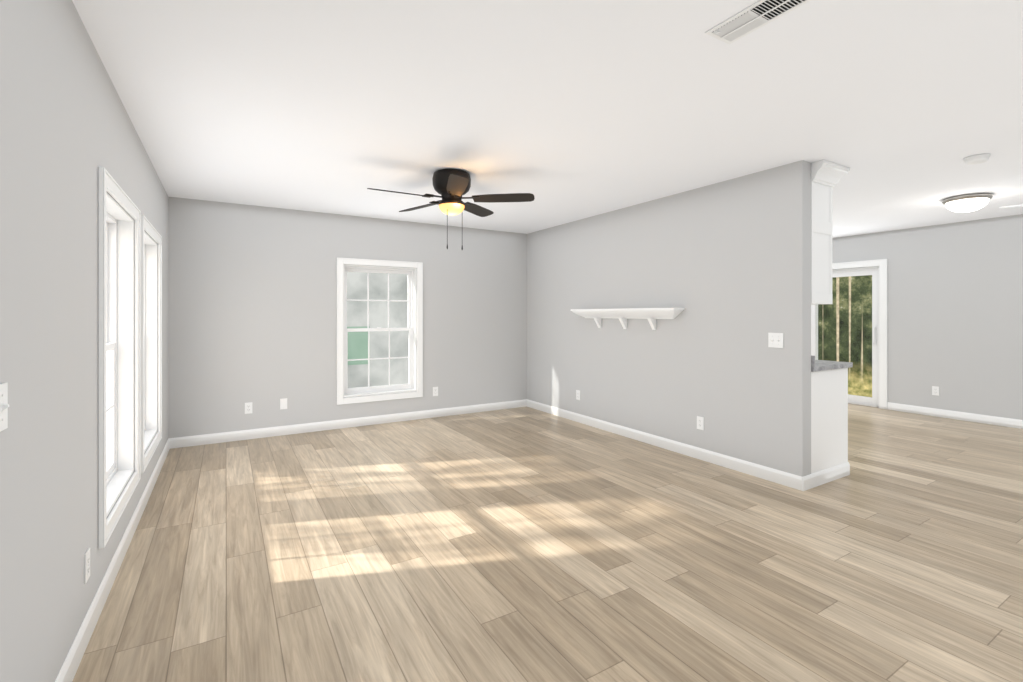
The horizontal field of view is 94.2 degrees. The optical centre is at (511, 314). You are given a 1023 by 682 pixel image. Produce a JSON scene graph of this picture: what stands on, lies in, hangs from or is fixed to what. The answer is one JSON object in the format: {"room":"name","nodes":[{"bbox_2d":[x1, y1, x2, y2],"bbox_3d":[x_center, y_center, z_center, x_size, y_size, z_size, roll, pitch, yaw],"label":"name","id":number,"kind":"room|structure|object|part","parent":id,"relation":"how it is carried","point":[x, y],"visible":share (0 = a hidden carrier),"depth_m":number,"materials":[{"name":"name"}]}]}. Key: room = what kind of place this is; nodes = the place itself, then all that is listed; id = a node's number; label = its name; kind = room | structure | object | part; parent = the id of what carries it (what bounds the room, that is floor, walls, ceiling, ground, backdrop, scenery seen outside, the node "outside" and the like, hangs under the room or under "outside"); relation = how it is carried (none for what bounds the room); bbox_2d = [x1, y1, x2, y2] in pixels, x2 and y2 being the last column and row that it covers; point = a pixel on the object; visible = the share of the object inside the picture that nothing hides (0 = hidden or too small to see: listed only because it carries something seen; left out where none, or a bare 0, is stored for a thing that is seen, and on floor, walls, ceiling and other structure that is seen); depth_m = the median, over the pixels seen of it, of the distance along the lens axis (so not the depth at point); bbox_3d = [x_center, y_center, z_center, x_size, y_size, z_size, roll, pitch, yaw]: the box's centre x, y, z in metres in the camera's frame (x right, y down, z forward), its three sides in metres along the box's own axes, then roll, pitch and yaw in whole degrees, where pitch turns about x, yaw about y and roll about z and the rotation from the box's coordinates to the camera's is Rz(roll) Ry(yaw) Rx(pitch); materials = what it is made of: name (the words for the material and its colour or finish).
{"room":"empty living room","nodes":[
{"label":"empty living room","id":0,"kind":"room"},
{"bbox_2d":[0,0,167,681],"bbox_3d":[-1.544,0.080,1.493,0.150,2.440,7.450,0,0,-31],"label":"wall","id":1,"kind":"structure","parent":0,"point":[67,129],"depth_m":1.54,"materials":[{"name":"grey paint"}]},
{"bbox_2d":[0,383,8,431],"bbox_3d":[-1.243,0.230,1.155,0.017,0.115,0.116,0,0,-31],"label":"light switch","id":2,"kind":"object","parent":1,"relation":"attached to","point":[4,405],"visible":1,"depth_m":1.18,"materials":[{"name":"white plastic"}]},
{"bbox_2d":[84,547,89,583],"bbox_3d":[-1.698,1.005,1.902,0.007,0.115,0.070,0,0,-31],"label":"electrical outlet","id":3,"kind":"object","parent":1,"relation":"attached to","point":[86,565],"visible":1,"depth_m":1.89,"materials":[{"name":"white plastic"}]},
{"bbox_2d":[55,438,169,681],"bbox_3d":[-1.475,1.250,1.535,0.013,0.100,7.150,0,0,-31],"label":"baseboard","id":4,"kind":"structure","parent":1,"relation":"attached to","point":[70,666],"depth_m":2.14,"materials":[{"name":"white wood"}]},
{"bbox_2d":[98,167,140,548],"bbox_3d":[-2.121,0.190,2.476,0.171,1.670,1.020,0,0,-31],"label":"window","id":5,"kind":"structure","parent":1,"relation":"in","point":[119,346],"depth_m":2.80,"materials":[{"name":"white wood"}]},
{"bbox_2d":[141,214,161,472],"bbox_3d":[-2.713,0.190,3.462,0.171,1.670,1.020,0,0,-31],"label":"window","id":6,"kind":"structure","parent":1,"relation":"in","point":[150,337],"depth_m":3.83,"materials":[{"name":"white"}]},
{"bbox_2d":[168,197,526,437],"bbox_3d":[0.172,0.080,6.782,8.240,2.440,0.150,0,0,-31],"label":"wall","id":7,"kind":"structure","parent":0,"point":[252,303],"depth_m":5.21,"materials":[{"name":"grey paint"}]},
{"bbox_2d":[245,402,251,413],"bbox_3d":[-2.736,0.975,4.942,0.070,0.115,0.007,0,0,-31],"label":"electrical outlet","id":8,"kind":"object","parent":7,"relation":"attached to","point":[248,408],"visible":1,"depth_m":4.94,"materials":[{"name":"white plastic"}]},
{"bbox_2d":[280,398,286,408],"bbox_3d":[-2.453,0.963,5.113,0.070,0.115,0.006,0,0,-31],"label":"electrical outlet","id":9,"kind":"object","parent":7,"relation":"attached to","point":[283,403],"visible":1,"depth_m":5.11,"materials":[{"name":"white plastic"}]},
{"bbox_2d":[169,399,526,448],"bbox_3d":[-1.548,1.250,5.654,4.130,0.100,0.013,0,0,-31],"label":"baseboard","id":10,"kind":"structure","parent":7,"relation":"attached to","point":[195,440],"depth_m":5.36,"materials":[{"name":"white wood"}]},
{"bbox_2d":[337,257,422,404],"bbox_3d":[-1.584,0.190,5.713,1.020,1.670,0.171,0,0,-31],"label":"window","id":11,"kind":"structure","parent":7,"relation":"in","point":[411,385],"depth_m":5.71,"materials":[{"name":"white"}]},
{"bbox_2d":[433,387,437,395],"bbox_3d":[-0.962,0.975,6.009,0.070,0.115,0.007,0,0,-31],"label":"electrical outlet","id":12,"kind":"object","parent":7,"relation":"attached to","point":[435,391],"visible":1,"depth_m":6.01,"materials":[{"name":"white plastic"}]},
{"bbox_2d":[72,403,1022,681],"bbox_3d":[2.051,1.350,3.653,8.540,0.100,7.450,0,0,-31],"label":"floor","id":13,"kind":"structure","parent":0,"point":[520,545],"depth_m":2.49,"materials":[{"name":"brown wood"}]},
{"bbox_2d":[811,367,849,473],"bbox_3d":[2.347,0.866,3.991,0.592,0.868,0.623,0,0,-31],"label":"base cabinet","id":14,"kind":"object","parent":13,"relation":"on","point":[829,414],"depth_m":3.71,"materials":[{"name":"white wood"}]},
{"bbox_2d":[811,360,852,370],"bbox_3d":[1.899,0.411,4.747,0.603,0.038,2.418,0,0,-31],"label":"countertop","id":15,"kind":"structure","parent":14,"relation":"on","point":[820,365],"depth_m":3.75,"materials":[{"name":"grey stone"}]},
{"bbox_2d":[72,0,1022,237],"bbox_3d":[2.051,-1.190,3.653,8.540,0.100,7.450,0,0,-31],"label":"ceiling","id":16,"kind":"structure","parent":0,"point":[564,111],"depth_m":2.54,"materials":[{"name":"white paint"}]},
{"bbox_2d":[367,169,534,249],"bbox_3d":[-0.526,-0.827,3.814,1.237,0.624,1.286,0,0,-31],"label":"ceiling fan","id":17,"kind":"object","parent":16,"relation":"hanging from","point":[451,187],"visible":1,"depth_m":3.76,"materials":[{"name":"black metal"}]},
{"bbox_3d":[-0.482,-1.008,3.838,0.310,0.262,0.310,0,0,-31],"label":"motor","id":18,"kind":"part","parent":17,"relation":"part of","materials":[{"name":"black metal"}]},
{"bbox_3d":[-0.482,-0.841,3.838,0.208,0.074,0.208,0,0,-31],"label":"lamp shade","id":19,"kind":"part","parent":17,"relation":"part of","materials":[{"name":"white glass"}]},
{"bbox_2d":[705,0,810,43],"bbox_3d":[0.941,-1.131,1.802,0.155,0.016,0.360,0,0,-31],"label":"ceiling vent","id":20,"kind":"object","parent":16,"relation":"in","point":[748,20],"visible":1,"depth_m":1.82,"materials":[{"name":"white plastic"}]},
{"bbox_2d":[942,193,992,211],"bbox_3d":[4.432,-1.069,4.623,0.360,0.142,0.360,0,0,-31],"label":"flush-mount dome light","id":21,"kind":"object","parent":16,"relation":"attached to","point":[968,202],"visible":1,"depth_m":4.53,"materials":[{"name":"white glass"}]},
{"bbox_3d":[4.432,-1.048,4.623,0.312,0.100,0.312,0,0,-31],"label":"glass","id":22,"kind":"part","parent":21,"relation":"part of","materials":[{"name":"white glass"}]},
{"bbox_2d":[963,153,990,164],"bbox_3d":[3.363,-1.117,3.432,0.142,0.045,0.142,0,0,-31],"label":"smoke detector","id":23,"kind":"object","parent":16,"relation":"attached to","point":[975,159],"visible":1,"depth_m":3.40,"materials":[{"name":"white plastic"}]},
{"bbox_2d":[999,205,1022,207],"bbox_3d":[4.742,-0.972,3.691,1.248,0.336,1.284,0,0,-31],"label":"ceiling fan","id":24,"kind":"object","parent":16,"relation":"hanging from","point":[1011,206],"visible":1,"depth_m":4.07,"materials":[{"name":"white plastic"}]},
{"bbox_2d":[527,160,810,490],"bbox_3d":[1.230,0.080,5.143,0.133,2.440,3.750,0,0,-31],"label":"wall","id":25,"kind":"structure","parent":0,"point":[726,264],"depth_m":4.34,"materials":[{"name":"grey paint"}]},
{"bbox_2d":[576,390,579,399],"bbox_3d":[0.805,0.975,5.739,0.007,0.115,0.070,0,0,-31],"label":"outlet","id":26,"kind":"object","parent":25,"relation":"attached to","point":[577,394],"visible":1,"depth_m":5.74,"materials":[{"name":"white plastic"}]},
{"bbox_2d":[571,308,684,329],"bbox_3d":[1.154,0.048,5.022,0.145,0.215,1.520,0,0,-31],"label":"mantel shelf","id":27,"kind":"object","parent":25,"relation":"attached to","point":[651,315],"visible":0.98,"depth_m":4.88,"materials":[{"name":"white wood"}]},
{"bbox_2d":[697,416,703,429],"bbox_3d":[1.693,0.975,4.261,0.007,0.115,0.070,0,0,-31],"label":"outlet","id":28,"kind":"object","parent":25,"relation":"attached to","point":[700,423],"visible":1,"depth_m":4.25,"materials":[{"name":"white plastic"}]},
{"bbox_2d":[768,333,782,347],"bbox_3d":[2.041,0.200,3.673,0.017,0.115,0.116,0,0,-31],"label":"light switch","id":29,"kind":"object","parent":25,"relation":"attached to","point":[775,340],"visible":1,"depth_m":3.67,"materials":[{"name":"white plastic"}]},
{"bbox_2d":[811,355,814,366],"bbox_3d":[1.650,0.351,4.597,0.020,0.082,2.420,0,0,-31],"label":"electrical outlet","id":30,"kind":"structure","parent":25,"relation":"attached to","point":[812,357],"depth_m":3.56,"materials":[{"name":"grey plastic"}]},
{"bbox_2d":[811,176,834,304],"bbox_3d":[2.238,-0.558,3.912,0.321,0.955,0.600,0,0,-31],"label":"upper cabinet","id":31,"kind":"object","parent":25,"relation":"attached to","point":[826,176],"depth_m":3.65,"materials":[{"name":"white wood"}]},
{"bbox_3d":[1.828,-1.069,4.663,0.393,0.138,2.489,0,0,-31],"label":"crown","id":32,"kind":"part","parent":31,"relation":"part of","materials":[{"name":"white wood"}]},
{"bbox_2d":[802,462,849,490],"bbox_3d":[2.441,1.250,3.676,0.698,0.100,0.013,0,0,-31],"label":"baseboard","id":33,"kind":"structure","parent":25,"relation":"attached to","point":[816,479],"depth_m":3.65,"materials":[{"name":"white wood"}]},
{"bbox_2d":[832,214,1022,419],"bbox_3d":[5.647,0.080,5.814,0.150,2.440,7.450,0,0,-31],"label":"wall","id":34,"kind":"structure","parent":0,"point":[955,313],"depth_m":5.90,"materials":[{"name":"grey paint"}]},
{"bbox_2d":[811,266,878,407],"bbox_3d":[4.700,0.317,7.386,0.145,1.967,1.794,0,0,-31],"label":"sliding door","id":35,"kind":"structure","parent":34,"relation":"in","point":[873,401],"depth_m":6.75,"materials":[{"name":"white"}]},
{"bbox_2d":[832,259,886,408],"bbox_3d":[4.628,0.270,7.342,0.022,2.060,1.980,0,0,-31],"label":"door frame","id":36,"kind":"structure","parent":34,"relation":"attached to","point":[881,264],"depth_m":6.54,"materials":[{"name":"white wood"}]},
{"bbox_2d":[932,386,938,395],"bbox_3d":[5.409,0.975,6.057,0.007,0.115,0.070,0,0,-31],"label":"electrical outlet","id":37,"kind":"object","parent":34,"relation":"attached to","point":[935,390],"visible":1,"depth_m":6.06,"materials":[{"name":"white plastic"}]},
{"bbox_2d":[887,402,1022,428],"bbox_3d":[6.281,1.250,4.601,0.013,0.100,4.418,0,0,-31],"label":"baseboard","id":38,"kind":"structure","parent":34,"relation":"attached to","point":[992,420],"depth_m":5.87,"materials":[{"name":"white wood"}]},
{"label":"outside","id":39,"kind":"structure","parent":0,"visible":0},
{"bbox_2d":[347,272,407,387],"bbox_3d":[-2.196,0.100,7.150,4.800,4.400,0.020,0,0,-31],"label":"window glass","id":40,"kind":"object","parent":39,"point":[360,291],"depth_m":7.23,"materials":[{"name":"clear glass"}]},
{"bbox_2d":[818,275,871,396],"bbox_3d":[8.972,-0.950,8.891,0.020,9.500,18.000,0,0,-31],"label":"pane","id":41,"kind":"object","parent":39,"point":[846,334],"depth_m":10.86,"materials":[{"name":"clear glass"}]}
]}

